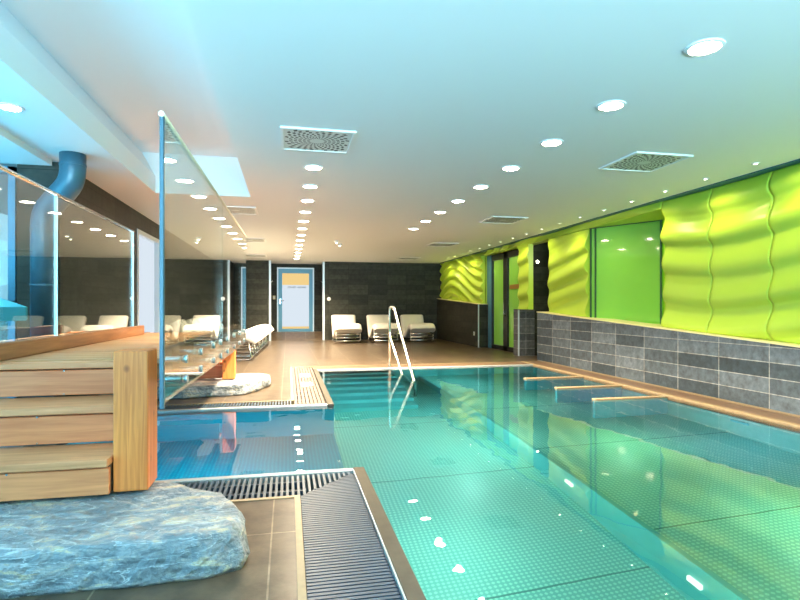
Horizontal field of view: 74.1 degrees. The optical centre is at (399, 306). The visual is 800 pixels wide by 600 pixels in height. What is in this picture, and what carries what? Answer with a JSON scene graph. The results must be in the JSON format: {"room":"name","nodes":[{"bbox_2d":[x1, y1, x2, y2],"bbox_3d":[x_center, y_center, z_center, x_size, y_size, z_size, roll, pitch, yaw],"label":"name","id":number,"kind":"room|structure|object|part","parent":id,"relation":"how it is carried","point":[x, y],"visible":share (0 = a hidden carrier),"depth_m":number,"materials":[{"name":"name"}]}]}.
{"room":"spa","nodes":[
{"label":"spa","id":0,"kind":"room"},
{"bbox_2d":[17,162,195,397],"bbox_3d":[-4.481,-0.185,10.127,0.360,2.370,10.530,0,0,-12],"label":"wall","id":1,"kind":"structure","parent":0,"point":[95,253],"depth_m":5.94,"materials":[{"name":"grey stone"}]},
{"bbox_2d":[0,166,16,397],"bbox_3d":[-4.351,-0.158,4.845,1.510,2.315,0.080,0,0,-12],"label":"window","id":2,"kind":"structure","parent":1,"relation":"in","point":[12,181],"depth_m":4.96,"materials":[{"name":"blue glass"}]},
{"bbox_2d":[137,229,158,332],"bbox_3d":[-3.941,-0.060,8.202,0.120,2.120,1.320,0,0,-12],"label":"window","id":3,"kind":"structure","parent":1,"relation":"in","point":[147,245],"depth_m":8.37,"materials":[{"name":"white glass"}]},
{"bbox_3d":[-3.966,-0.040,8.197,0.030,2.080,1.200,0,0,-12],"label":"pane","id":4,"kind":"part","parent":3,"relation":"part of","materials":[{"name":"white glass"}]},
{"bbox_2d":[0,0,244,179],"bbox_3d":[-1.456,-1.760,1.905,1.451,0.380,9.530,0,0,-12],"label":"ceiling","id":5,"kind":"structure","parent":0,"point":[127,62],"depth_m":4.08,"materials":[{"name":"white paint"}]},
{"bbox_2d":[0,339,539,599],"bbox_3d":[-0.312,1.125,7.038,10.300,0.250,20.900,0,0,-12],"label":"floor","id":6,"kind":"structure","parent":0,"point":[269,572],"depth_m":2.64,"materials":[{"name":"brown tile"}]},
{"bbox_2d":[0,298,27,320],"bbox_3d":[-3.702,0.300,3.735,1.755,1.400,1.755,0,0,11],"label":"parasol","id":7,"kind":"object","parent":6,"relation":"on","point":[9,311],"visible":1,"depth_m":3.84,"materials":[{"name":"teal fabric"}]},
{"bbox_2d":[21,151,86,415],"bbox_3d":[-3.095,-0.184,4.789,0.524,2.369,0.369,0,0,-12],"label":"air duct","id":8,"kind":"object","parent":6,"relation":"on","point":[69,182],"visible":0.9,"depth_m":4.72,"materials":[{"name":"blue"}]},
{"bbox_2d":[0,481,249,599],"bbox_3d":[-1.441,0.918,2.174,1.625,0.164,0.774,0,0,-12],"label":"boulder","id":9,"kind":"object","parent":6,"relation":"on","point":[166,532],"visible":0.82,"depth_m":1.96,"materials":[{"name":"blue stone"}]},
{"bbox_2d":[157,373,270,399],"bbox_3d":[-2.282,0.932,6.378,1.406,0.137,1.205,0,0,-12],"label":"boulder","id":10,"kind":"object","parent":6,"relation":"on","point":[244,383],"visible":0.55,"depth_m":5.98,"materials":[{"name":"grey stone"}]},
{"bbox_2d":[0,325,235,504],"bbox_3d":[-1.989,0.528,4.189,1.050,0.667,5.020,0,0,-12],"label":"wooden steps","id":11,"kind":"structure","parent":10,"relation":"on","point":[123,363],"depth_m":2.53,"materials":[{"name":"beige wood"}]},
{"bbox_2d":[0,165,134,342],"bbox_3d":[-2.238,-0.290,3.166,0.026,0.970,4.520,0,0,-12],"label":"glass balustrade","id":12,"kind":"object","parent":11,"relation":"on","point":[56,195],"visible":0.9,"depth_m":3.58,"materials":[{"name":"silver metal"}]},
{"bbox_3d":[-2.327,-0.280,3.586,0.018,0.950,0.010,0,0,-12],"label":"post","id":13,"kind":"part","parent":12,"relation":"part of","materials":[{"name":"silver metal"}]},
{"bbox_3d":[-2.238,-0.762,3.166,0.026,0.026,4.520,0,0,-12],"label":"rail","id":14,"kind":"part","parent":12,"relation":"part of","materials":[{"name":"silver metal"}]},
{"bbox_3d":[-2.701,-0.280,5.357,0.018,0.950,0.010,0,0,-12],"label":"post","id":15,"kind":"part","parent":12,"relation":"part of","materials":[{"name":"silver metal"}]},
{"bbox_3d":[-1.234,0.516,2.478,0.146,0.632,0.180,0,0,-12],"label":"post","id":16,"kind":"part","parent":11,"relation":"part of","materials":[{"name":"brown wood"}]},
{"bbox_2d":[158,111,246,409],"bbox_3d":[-1.280,-0.175,3.713,0.140,1.120,3.545,0,0,-12],"label":"glass partition","id":17,"kind":"object","parent":11,"relation":"attached to","point":[220,240],"visible":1,"depth_m":3.05,"materials":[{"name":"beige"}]},
{"bbox_3d":[-1.063,-0.176,2.826,0.012,1.083,1.670,0,0,-11],"label":"glass panel","id":18,"kind":"part","parent":17,"relation":"part of","materials":[{"name":"clear glass"}]},
{"bbox_3d":[-1.242,-0.724,3.721,0.022,0.022,3.545,0,0,-11],"label":"rail","id":19,"kind":"part","parent":17,"relation":"part of","materials":[{"name":"silver"}]},
{"bbox_3d":[-1.410,-0.176,4.557,0.012,1.083,1.820,0,0,-11],"label":"glass panel","id":20,"kind":"part","parent":17,"relation":"part of","materials":[{"name":"clear glass"}]},
{"bbox_3d":[-2.063,0.571,6.402,0.146,0.582,0.140,0,0,-12],"label":"post","id":21,"kind":"part","parent":11,"relation":"part of","materials":[{"name":"brown wood"}]},
{"bbox_2d":[170,319,262,360],"bbox_3d":[-3.444,0.614,10.055,1.613,0.764,0.720,0,0,-12],"label":"lounger","id":22,"kind":"object","parent":6,"relation":"on","point":[252,337],"visible":0.42,"depth_m":9.84,"materials":[{"name":"white fabric"}]},
{"bbox_2d":[170,319,262,344],"bbox_3d":[-3.444,0.577,10.055,1.613,0.689,0.720,0,0,-12],"label":"cushion","id":23,"kind":"object","parent":22,"relation":"on","point":[252,337],"depth_m":9.84,"materials":[{"name":"white fabric"}]},
{"bbox_3d":[-3.326,0.817,9.743,1.169,0.358,0.028,0,0,-12],"label":"leg","id":24,"kind":"part","parent":22,"relation":"part of","materials":[{"name":"silver metal"}]},
{"bbox_2d":[186,318,265,355],"bbox_3d":[-3.611,0.614,10.991,1.613,0.764,0.720,0,0,-12],"label":"lounger","id":25,"kind":"object","parent":6,"relation":"on","point":[191,322],"visible":0.18,"depth_m":10.79,"materials":[{"name":"white fabric"}]},
{"bbox_2d":[186,318,265,338],"bbox_3d":[-3.611,0.577,10.991,1.613,0.689,0.720,0,0,-12],"label":"cushion","id":26,"kind":"object","parent":25,"relation":"on","point":[191,322],"depth_m":10.74,"materials":[{"name":"white fabric"}]},
{"bbox_3d":[-3.493,0.817,10.679,1.169,0.358,0.028,0,0,-12],"label":"leg","id":27,"kind":"part","parent":25,"relation":"part of","materials":[{"name":"silver metal"}]},
{"bbox_2d":[236,327,268,351],"bbox_3d":[-3.778,0.614,11.927,1.613,0.764,0.720,0,0,-12],"label":"lounger","id":28,"kind":"object","parent":6,"relation":"on","point":[261,328],"visible":0.16,"depth_m":11.80,"materials":[{"name":"white fabric"}]},
{"bbox_2d":[247,327,268,335],"bbox_3d":[-3.778,0.577,11.927,1.613,0.689,0.720,0,0,-12],"label":"cushion","id":29,"kind":"object","parent":28,"relation":"on","point":[263,329],"depth_m":11.80,"materials":[{"name":"white fabric"}]},
{"bbox_2d":[238,325,271,348],"bbox_3d":[-3.945,0.614,12.862,1.613,0.764,0.720,0,0,-12],"label":"lounger","id":30,"kind":"object","parent":6,"relation":"on","point":[263,326],"visible":0.2,"depth_m":12.71,"materials":[{"name":"white fabric"}]},
{"bbox_2d":[252,325,271,332],"bbox_3d":[-3.945,0.577,12.862,1.613,0.689,0.720,0,0,-12],"label":"cushion","id":31,"kind":"object","parent":30,"relation":"on","point":[269,330],"depth_m":12.73,"materials":[{"name":"white fabric"}]},
{"bbox_2d":[242,324,273,345],"bbox_3d":[-4.112,0.614,13.798,1.613,0.764,0.720,0,0,-12],"label":"lounger","id":32,"kind":"object","parent":6,"relation":"on","point":[267,325],"visible":0.16,"depth_m":13.65,"materials":[{"name":"white fabric"}]},
{"bbox_2d":[254,324,273,330],"bbox_3d":[-4.112,0.577,13.798,1.613,0.689,0.720,0,0,-12],"label":"cushion","id":33,"kind":"object","parent":32,"relation":"on","point":[267,325],"depth_m":13.72,"materials":[{"name":"white fabric"}]},
{"bbox_2d":[271,331,322,340],"bbox_3d":[-3.204,0.900,16.443,1.570,0.240,1.200,0,0,-12],"label":"floor","id":34,"kind":"structure","parent":6,"relation":"on","point":[302,335],"depth_m":16.21,"materials":[{"name":"brown stone"}]},
{"bbox_2d":[331,315,361,342],"bbox_3d":[-1.554,0.614,15.238,0.720,0.764,1.613,0,0,-12],"label":"lounger","id":35,"kind":"object","parent":6,"relation":"on","point":[343,326],"visible":1,"depth_m":14.69,"materials":[{"name":"white fabric"}]},
{"bbox_2d":[366,315,398,341],"bbox_3d":[-0.517,0.614,15.457,0.720,0.764,1.613,0,0,-12],"label":"lounger","id":36,"kind":"object","parent":6,"relation":"on","point":[377,325],"visible":0.81,"depth_m":14.93,"materials":[{"name":"white fabric"}]},
{"bbox_2d":[400,315,435,341],"bbox_3d":[0.500,0.614,15.672,0.720,0.764,1.613,0,0,-12],"label":"lounger","id":37,"kind":"object","parent":6,"relation":"on","point":[412,326],"visible":0.96,"depth_m":15.24,"materials":[{"name":"beige fabric"}]},
{"bbox_2d":[246,260,441,340],"bbox_3d":[-1.501,-0.185,16.777,8.600,2.370,1.250,0,0,-12],"label":"wall","id":38,"kind":"structure","parent":0,"point":[359,289],"depth_m":16.30,"materials":[{"name":"black tile"}]},
{"bbox_2d":[269,261,270,340],"bbox_3d":[-3.839,-0.185,15.653,0.060,2.370,0.042,0,0,-12],"label":"trim","id":39,"kind":"structure","parent":38,"relation":"attached to","point":[269,261],"depth_m":15.63,"materials":[{"name":"silver metal"}]},
{"bbox_2d":[277,267,313,331],"bbox_3d":[-3.324,-0.225,16.881,1.154,2.050,0.192,0,0,-12],"label":"door","id":40,"kind":"structure","parent":38,"relation":"in","point":[295,286],"depth_m":16.86,"materials":[{"name":"white glass"}]},
{"bbox_3d":[-3.323,0.655,16.878,0.836,0.070,0.010,0,0,-12],"label":"glass","id":41,"kind":"part","parent":40,"relation":"part of","materials":[{"name":"glass"}]},
{"bbox_3d":[-3.323,-0.885,16.878,0.836,0.370,0.010,0,0,-12],"label":"glass","id":42,"kind":"part","parent":40,"relation":"part of","materials":[{"name":"glass"}]},
{"bbox_3d":[-3.323,-0.040,16.878,0.836,1.320,0.010,0,0,-12],"label":"glass","id":43,"kind":"part","parent":40,"relation":"part of","materials":[{"name":"white glass"}]},
{"bbox_2d":[323,261,324,339],"bbox_3d":[-2.303,-0.185,15.978,0.060,2.370,0.042,0,0,-12],"label":"trim","id":44,"kind":"structure","parent":38,"relation":"attached to","point":[323,261],"depth_m":15.96,"materials":[{"name":"silver metal"}]},
{"bbox_2d":[0,0,799,263],"bbox_3d":[-0.361,-1.442,7.027,10.400,0.255,20.900,0,0,-12],"label":"ceiling","id":45,"kind":"structure","parent":0,"point":[439,97],"depth_m":3.77,"materials":[{"name":"white paint"}]},
{"bbox_2d":[0,102,24,111],"bbox_3d":[-2.667,-1.365,3.627,0.164,0.010,0.164,0,0,-12],"label":"recessed light","id":46,"kind":"object","parent":45,"relation":"in","point":[3,105],"visible":1,"depth_m":3.63,"materials":[{"name":"white paint"}]},
{"bbox_2d":[227,206,257,214],"bbox_3d":[-2.317,-1.363,7.483,0.580,0.014,0.580,0,0,-12],"label":"ceiling vent","id":47,"kind":"object","parent":45,"relation":"in","point":[240,210],"visible":0.73,"depth_m":7.48,"materials":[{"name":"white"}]},
{"bbox_2d":[246,238,265,242],"bbox_3d":[-3.040,-1.363,10.805,0.580,0.014,0.580,0,0,-12],"label":"ceiling vent","id":48,"kind":"object","parent":45,"relation":"in","point":[247,239],"visible":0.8,"depth_m":10.84,"materials":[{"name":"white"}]},
{"bbox_2d":[246,254,266,256],"bbox_3d":[-3.850,-1.363,14.109,0.580,0.014,0.580,0,0,-12],"label":"ceiling vent","id":49,"kind":"object","parent":45,"relation":"in","point":[247,255],"visible":0.97,"depth_m":14.02,"materials":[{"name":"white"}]},
{"bbox_2d":[300,199,314,201],"bbox_3d":[-1.190,-1.365,6.815,0.192,0.010,0.192,0,0,-12],"label":"recessed light","id":50,"kind":"object","parent":45,"relation":"in","point":[301,200],"visible":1,"depth_m":6.79,"materials":[{"name":"white paint"}]},
{"bbox_2d":[302,184,318,188],"bbox_3d":[-1.019,-1.365,6.006,0.192,0.010,0.192,0,0,-12],"label":"recessed light","id":51,"kind":"object","parent":45,"relation":"in","point":[310,186],"visible":1,"depth_m":6.00,"materials":[{"name":"white paint"}]},
{"bbox_2d":[304,165,322,169],"bbox_3d":[-0.848,-1.365,5.197,0.192,0.010,0.192,0,0,-12],"label":"recessed light","id":52,"kind":"object","parent":45,"relation":"in","point":[308,167],"visible":1,"depth_m":5.19,"materials":[{"name":"white paint"}]},
{"bbox_2d":[280,126,356,153],"bbox_3d":[-0.682,-1.363,4.353,0.580,0.014,0.580,0,0,-12],"label":"ceiling vent","id":53,"kind":"object","parent":45,"relation":"in","point":[292,138],"visible":1,"depth_m":4.31,"materials":[{"name":"white metal"}]},
{"bbox_2d":[397,257,420,259],"bbox_3d":[0.231,-1.363,14.869,0.580,0.014,0.580,0,0,-12],"label":"ceiling vent","id":54,"kind":"object","parent":45,"relation":"in","point":[402,258],"visible":1,"depth_m":14.88,"materials":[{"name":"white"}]},
{"bbox_2d":[434,211,446,213],"bbox_3d":[0.579,-1.365,7.647,0.192,0.010,0.192,0,0,-12],"label":"recessed light","id":55,"kind":"object","parent":45,"relation":"in","point":[436,212],"visible":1,"depth_m":7.66,"materials":[{"name":"white paint"}]},
{"bbox_2d":[426,243,458,246],"bbox_3d":[0.921,-1.363,11.601,0.580,0.014,0.580,0,0,-12],"label":"ceiling vent","id":56,"kind":"object","parent":45,"relation":"in","point":[431,244],"visible":1,"depth_m":11.55,"materials":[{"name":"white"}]},
{"bbox_2d":[451,199,464,202],"bbox_3d":[0.750,-1.365,6.838,0.192,0.010,0.192,0,0,-12],"label":"recessed light","id":57,"kind":"object","parent":45,"relation":"in","point":[455,200],"visible":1,"depth_m":6.84,"materials":[{"name":"white paint"}]},
{"bbox_2d":[473,185,488,188],"bbox_3d":[0.920,-1.365,6.029,0.192,0.010,0.192,0,0,-12],"label":"recessed light","id":58,"kind":"object","parent":45,"relation":"in","point":[475,186],"visible":1,"depth_m":6.00,"materials":[{"name":"white paint"}]},
{"bbox_2d":[479,216,527,223],"bbox_3d":[1.616,-1.363,8.314,0.580,0.014,0.580,0,0,-12],"label":"ceiling vent","id":59,"kind":"object","parent":45,"relation":"in","point":[493,219],"visible":1,"depth_m":8.25,"materials":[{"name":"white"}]},
{"bbox_2d":[501,165,520,170],"bbox_3d":[1.091,-1.365,5.219,0.192,0.010,0.192,0,0,-12],"label":"recessed light","id":60,"kind":"object","parent":45,"relation":"in","point":[510,167],"visible":1,"depth_m":5.22,"materials":[{"name":"white paint"}]},
{"bbox_2d":[540,139,563,146],"bbox_3d":[1.262,-1.365,4.410,0.192,0.010,0.192,0,0,-12],"label":"recessed light","id":61,"kind":"object","parent":45,"relation":"in","point":[549,142],"visible":1,"depth_m":4.40,"materials":[{"name":"white paint"}]},
{"bbox_2d":[596,100,625,110],"bbox_3d":[1.433,-1.365,3.601,0.192,0.010,0.192,0,0,-12],"label":"recessed light","id":62,"kind":"object","parent":45,"relation":"in","point":[612,105],"visible":1,"depth_m":3.59,"materials":[{"name":"white paint"}]},
{"bbox_2d":[599,151,693,172],"bbox_3d":[2.305,-1.363,5.005,0.580,0.014,0.580,0,0,-12],"label":"ceiling vent","id":63,"kind":"object","parent":45,"relation":"in","point":[638,161],"visible":1,"depth_m":4.96,"materials":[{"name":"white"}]},
{"bbox_2d":[684,38,725,56],"bbox_3d":[1.604,-1.365,2.792,0.192,0.010,0.192,0,0,-12],"label":"recessed light","id":64,"kind":"object","parent":45,"relation":"in","point":[703,47],"visible":1,"depth_m":2.79,"materials":[{"name":"white paint"}]},
{"bbox_2d":[437,299,477,346],"bbox_3d":[1.726,0.372,14.929,0.350,1.257,3.700,0,0,-12],"label":"wall","id":65,"kind":"structure","parent":0,"point":[457,322],"depth_m":14.70,"materials":[{"name":"grey stone"}]},
{"bbox_2d":[437,298,480,303],"bbox_3d":[1.718,-0.167,14.928,0.365,0.206,3.700,0,0,-12],"label":"trim","id":66,"kind":"structure","parent":65,"relation":"attached to","point":[437,298],"depth_m":14.57,"materials":[{"name":"beige"}]},
{"bbox_2d":[157,361,799,599],"bbox_3d":[0.875,1.094,2.995,6.250,0.212,12.500,0,0,-12],"label":"trim","id":67,"kind":"structure","parent":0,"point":[301,580],"depth_m":5.21,"materials":[{"name":"stone"}]},
{"bbox_2d":[157,401,290,409],"bbox_3d":[-1.930,1.015,5.346,1.634,0.030,0.270,0,0,-12],"label":"grate","id":68,"kind":"object","parent":67,"relation":"in","point":[189,406],"visible":0.48,"depth_m":5.38,"materials":[{"name":"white plastic"}]},
{"bbox_2d":[178,472,349,499],"bbox_3d":[-1.230,1.022,2.832,1.964,0.045,0.359,0,0,-12],"label":"grate","id":69,"kind":"object","parent":67,"relation":"in","point":[287,485],"visible":0.34,"depth_m":2.97,"materials":[{"name":"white plastic"}]},
{"bbox_2d":[292,367,325,404],"bbox_3d":[-1.272,1.022,7.121,0.324,0.045,3.460,0,0,-12],"label":"grate","id":70,"kind":"object","parent":67,"relation":"in","point":[304,394],"visible":0.7,"depth_m":6.50,"materials":[{"name":"brown"}]},
{"bbox_2d":[301,382,312,385],"bbox_3d":[-1.202,0.994,6.849,0.140,0.010,0.300,0,0,-12],"label":"sign","id":71,"kind":"object","parent":70,"relation":"on","point":[302,383],"visible":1,"depth_m":6.83,"materials":[{"name":"white plastic"}]},
{"bbox_2d":[301,474,402,599],"bbox_3d":[0.244,1.022,-0.067,0.318,0.045,6.568,0,0,-12],"label":"grate","id":72,"kind":"object","parent":67,"relation":"in","point":[345,558],"visible":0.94,"depth_m":2.19,"materials":[{"name":"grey plastic"}]},
{"bbox_2d":[312,362,527,369],"bbox_3d":[0.435,1.015,9.040,3.800,0.030,0.420,0,0,-12],"label":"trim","id":73,"kind":"structure","parent":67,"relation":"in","point":[503,363],"depth_m":9.06,"materials":[{"name":"brown stone"}]},
{"bbox_2d":[479,304,487,347],"bbox_3d":[2.107,0.468,13.111,0.355,1.064,0.015,0,0,-12],"label":"wall","id":74,"kind":"structure","parent":0,"point":[483,308],"depth_m":13.10,"materials":[{"name":"grey stone"}]},
{"bbox_2d":[478,304,478,347],"bbox_3d":[1.937,0.468,13.073,0.024,1.064,0.024,0,0,-12],"label":"trim","id":75,"kind":"structure","parent":74,"relation":"attached to","point":[478,304],"depth_m":13.06,"materials":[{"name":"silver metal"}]},
{"bbox_2d":[485,256,486,303],"bbox_3d":[1.829,-0.185,14.982,0.125,2.370,3.640,0,0,-12],"label":"wall","id":76,"kind":"structure","parent":0,"point":[485,256],"depth_m":13.21,"materials":[{"name":"green paint"}]},
{"bbox_2d":[440,258,461,300],"bbox_3d":[1.492,-0.763,15.761,0.163,1.188,2.017,0,0,-12],"label":"relief panel","id":77,"kind":"object","parent":76,"relation":"attached to","point":[450,272],"visible":0.98,"depth_m":15.61,"materials":[{"name":"green"}]},
{"bbox_2d":[459,253,484,303],"bbox_3d":[1.874,-0.720,13.968,0.157,1.274,1.637,0,0,-12],"label":"relief panel","id":78,"kind":"object","parent":76,"relation":"attached to","point":[472,269],"visible":1,"depth_m":13.78,"materials":[{"name":"green"}]},
{"bbox_2d":[488,240,547,255],"bbox_3d":[2.561,-1.320,11.518,0.125,0.100,3.440,0,0,-12],"label":"wall","id":79,"kind":"structure","parent":0,"point":[547,240],"depth_m":11.51,"materials":[{"name":"green paint"}]},
{"bbox_2d":[487,249,518,351],"bbox_3d":[2.409,-0.130,12.156,0.140,2.260,2.130,0,0,-12],"label":"door","id":80,"kind":"structure","parent":79,"relation":"in","point":[502,268],"depth_m":12.37,"materials":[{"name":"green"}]},
{"bbox_3d":[2.357,-0.110,12.569,0.010,2.020,0.660,0,0,-12],"label":"glass","id":81,"kind":"part","parent":80,"relation":"part of","materials":[{"name":"green glass"}]},
{"bbox_3d":[2.560,-0.110,11.610,0.010,2.020,0.820,0,0,-12],"label":"glass","id":82,"kind":"part","parent":80,"relation":"part of","materials":[{"name":"green glass"}]},
{"bbox_2d":[438,159,799,263],"bbox_3d":[3.306,-1.364,7.138,0.180,0.012,19.600,0,0,-12],"label":"trim","id":83,"kind":"structure","parent":79,"relation":"attached to","point":[773,168],"depth_m":6.40,"materials":[{"name":"teal metal"}]},
{"bbox_2d":[514,242,548,355],"bbox_3d":[3.175,-0.185,11.091,1.600,2.370,0.250,0,0,-12],"label":"wall","id":84,"kind":"structure","parent":0,"point":[541,251],"depth_m":10.91,"materials":[{"name":"grey tile"}]},
{"bbox_2d":[518,310,518,355],"bbox_3d":[2.418,0.529,10.798,0.024,0.943,0.024,0,0,-12],"label":"trim","id":85,"kind":"structure","parent":84,"relation":"attached to","point":[518,310],"depth_m":10.79,"materials":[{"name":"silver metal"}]},
{"bbox_2d":[533,246,533,308],"bbox_3d":[2.675,-0.610,10.991,0.120,1.300,0.240,0,0,-12],"label":"wall","id":86,"kind":"structure","parent":0,"point":[533,246],"depth_m":10.88,"materials":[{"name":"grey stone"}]},
{"bbox_2d":[517,244,532,308],"bbox_3d":[2.539,-0.607,10.850,0.144,1.310,0.537,0,0,-12],"label":"relief panel","id":87,"kind":"object","parent":86,"relation":"on","point":[522,261],"depth_m":10.74,"materials":[{"name":"green"}]},
{"bbox_3d":[2.615,-0.606,10.599,0.100,1.308,0.014,0,0,-12],"label":"edge strip","id":88,"kind":"part","parent":87,"relation":"part of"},
{"bbox_2d":[537,312,799,414],"bbox_3d":[4.077,0.550,3.800,0.350,0.900,12.750,0,0,-12],"label":"wall","id":89,"kind":"structure","parent":0,"point":[764,375],"depth_m":6.37,"materials":[{"name":"grey tile"}]},
{"bbox_2d":[530,362,799,423],"bbox_3d":[3.570,1.100,4.265,0.310,0.200,11.070,0,0,-12],"label":"trim","id":90,"kind":"structure","parent":89,"relation":"attached to","point":[784,417],"depth_m":5.92,"materials":[{"name":"brown stone"}]},
{"bbox_2d":[538,312,799,347],"bbox_3d":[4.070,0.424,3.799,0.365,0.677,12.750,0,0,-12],"label":"trim","id":91,"kind":"structure","parent":89,"relation":"attached to","point":[650,325],"depth_m":6.59,"materials":[{"name":"beige"}]},
{"bbox_3d":[1.583,2.135,3.656,3.690,0.430,10.500,0,0,-12],"label":"floor","id":92,"kind":"structure","parent":0,"visible":0},
{"bbox_2d":[524,376,583,378],"bbox_3d":[2.185,1.457,7.519,0.905,0.926,0.060,0,0,-12],"label":"divider","id":93,"kind":"object","parent":92,"relation":"on","point":[564,376],"visible":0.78,"depth_m":7.49,"materials":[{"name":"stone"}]},
{"bbox_2d":[554,385,621,388],"bbox_3d":[2.367,1.457,6.658,0.905,0.926,0.060,0,0,-12],"label":"divider","id":94,"kind":"object","parent":92,"relation":"on","point":[597,386],"visible":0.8,"depth_m":6.63,"materials":[{"name":"wood"}]},
{"bbox_2d":[592,395,667,400],"bbox_3d":[2.539,1.457,5.846,0.905,0.926,0.060,0,0,-12],"label":"divider","id":95,"kind":"object","parent":92,"relation":"on","point":[660,396],"visible":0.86,"depth_m":5.82,"materials":[{"name":"wood"}]},
{"bbox_3d":[-0.536,1.754,7.572,1.158,1.188,1.958,0,0,-12],"label":"steps","id":96,"kind":"structure","parent":92,"relation":"on","visible":0},
{"bbox_2d":[387,306,414,379],"bbox_3d":[0.005,1.071,8.080,0.121,2.177,1.731,0,0,-12],"label":"pool handrail","id":97,"kind":"object","parent":96,"relation":"attached to","point":[390,342],"visible":0.62,"depth_m":8.54,"materials":[{"name":"silver metal"}]},
{"bbox_3d":[0.010,0.924,8.126,0.037,1.024,1.576,0,0,-14],"label":"rail","id":98,"kind":"part","parent":97,"relation":"part of","materials":[{"name":"silver metal"}]},
{"bbox_3d":[1.583,1.685,3.656,3.690,1.330,10.500,0,0,-12],"label":"wall","id":99,"kind":"structure","parent":0,"visible":0},
{"bbox_2d":[155,364,532,599],"bbox_3d":[-0.627,1.063,3.963,4.397,0.153,11.191,0,0,8],"label":"trim","id":100,"kind":"structure","parent":99,"relation":"attached to","point":[345,470],"depth_m":3.16,"materials":[{"name":"silver metal"}]},
{"bbox_2d":[313,369,426,599],"bbox_3d":[-0.260,1.064,3.292,0.068,0.152,10.550,0,0,-12],"label":"trim","id":101,"kind":"structure","parent":99,"relation":"attached to","point":[410,585],"depth_m":2.29,"materials":[{"name":"brown stone"}]},
{"bbox_2d":[66,365,799,599],"bbox_3d":[0.575,1.012,3.443,5.750,0.001,10.500,0,0,-12],"label":"pool water","id":102,"kind":"object","parent":99,"relation":"in","point":[493,482],"visible":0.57,"depth_m":3.22,"materials":[{"name":"teal liquid"}]},
{"bbox_3d":[3.367,-1.320,7.708,0.125,0.100,1.750,0,0,-12],"label":"wall","id":103,"kind":"structure","parent":0,"visible":0},
{"bbox_2d":[589,211,664,325],"bbox_3d":[3.640,-0.450,7.755,0.870,1.700,1.810,0,0,-12],"label":"window","id":104,"kind":"structure","parent":103,"relation":"in","point":[627,275],"depth_m":8.04,"materials":[{"name":"green glass"}]},
{"label":"outside","id":105,"kind":"structure","parent":0,"visible":0},
{"bbox_3d":[-17.715,1.225,1.367,25.900,0.350,70.000,0,0,-12],"label":"ground","id":106,"kind":"structure","parent":105,"visible":0},
{"bbox_2d":[0,321,7,341],"bbox_3d":[-10.408,0.426,5.787,2.193,1.349,24.908,0,0,-12],"label":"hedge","id":107,"kind":"object","parent":106,"relation":"on","point":[3,324],"visible":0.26,"depth_m":15.86,"materials":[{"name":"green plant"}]},
{"bbox_3d":[4.527,-0.185,2.219,0.125,2.370,9.470,0,0,-12],"label":"wall","id":108,"kind":"structure","parent":0,"visible":0},
{"bbox_2d":[660,189,711,332],"bbox_3d":[3.481,-0.531,6.440,0.126,1.652,0.777,0,0,-12],"label":"relief panel","id":109,"kind":"object","parent":108,"relation":"attached to","point":[687,255],"visible":0.97,"depth_m":6.40,"materials":[{"name":"green"}]},
{"bbox_2d":[707,171,773,339],"bbox_3d":[3.636,-0.511,5.674,0.138,1.692,0.774,0,0,-12],"label":"relief panel","id":110,"kind":"object","parent":108,"relation":"attached to","point":[740,235],"visible":0.99,"depth_m":5.63,"materials":[{"name":"green"}]},
{"bbox_2d":[767,163,799,343],"bbox_3d":[3.797,-0.491,4.911,0.139,1.733,0.774,0,0,-12],"label":"relief panel","id":111,"kind":"object","parent":108,"relation":"attached to","point":[783,325],"visible":1,"depth_m":5.12,"materials":[{"name":"green"}]},
{"bbox_3d":[3.051,-0.185,9.200,0.125,2.370,1.300,0,0,-12],"label":"wall","id":112,"kind":"structure","parent":0,"visible":0},
{"bbox_2d":[547,229,589,316],"bbox_3d":[2.893,-0.546,9.187,0.141,1.419,1.340,0,0,-12],"label":"relief panel","id":113,"kind":"object","parent":112,"relation":"attached to","point":[568,284],"visible":0.99,"depth_m":9.04,"materials":[{"name":"green"}]},
{"bbox_2d":[481,202,661,255],"bbox_3d":[2.719,-1.310,9.993,0.147,0.095,6.484,0,0,-12],"label":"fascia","id":114,"kind":"object","parent":112,"relation":"attached to","point":[645,210],"visible":0.98,"depth_m":8.43,"materials":[{"name":"green paint"}]}
]}

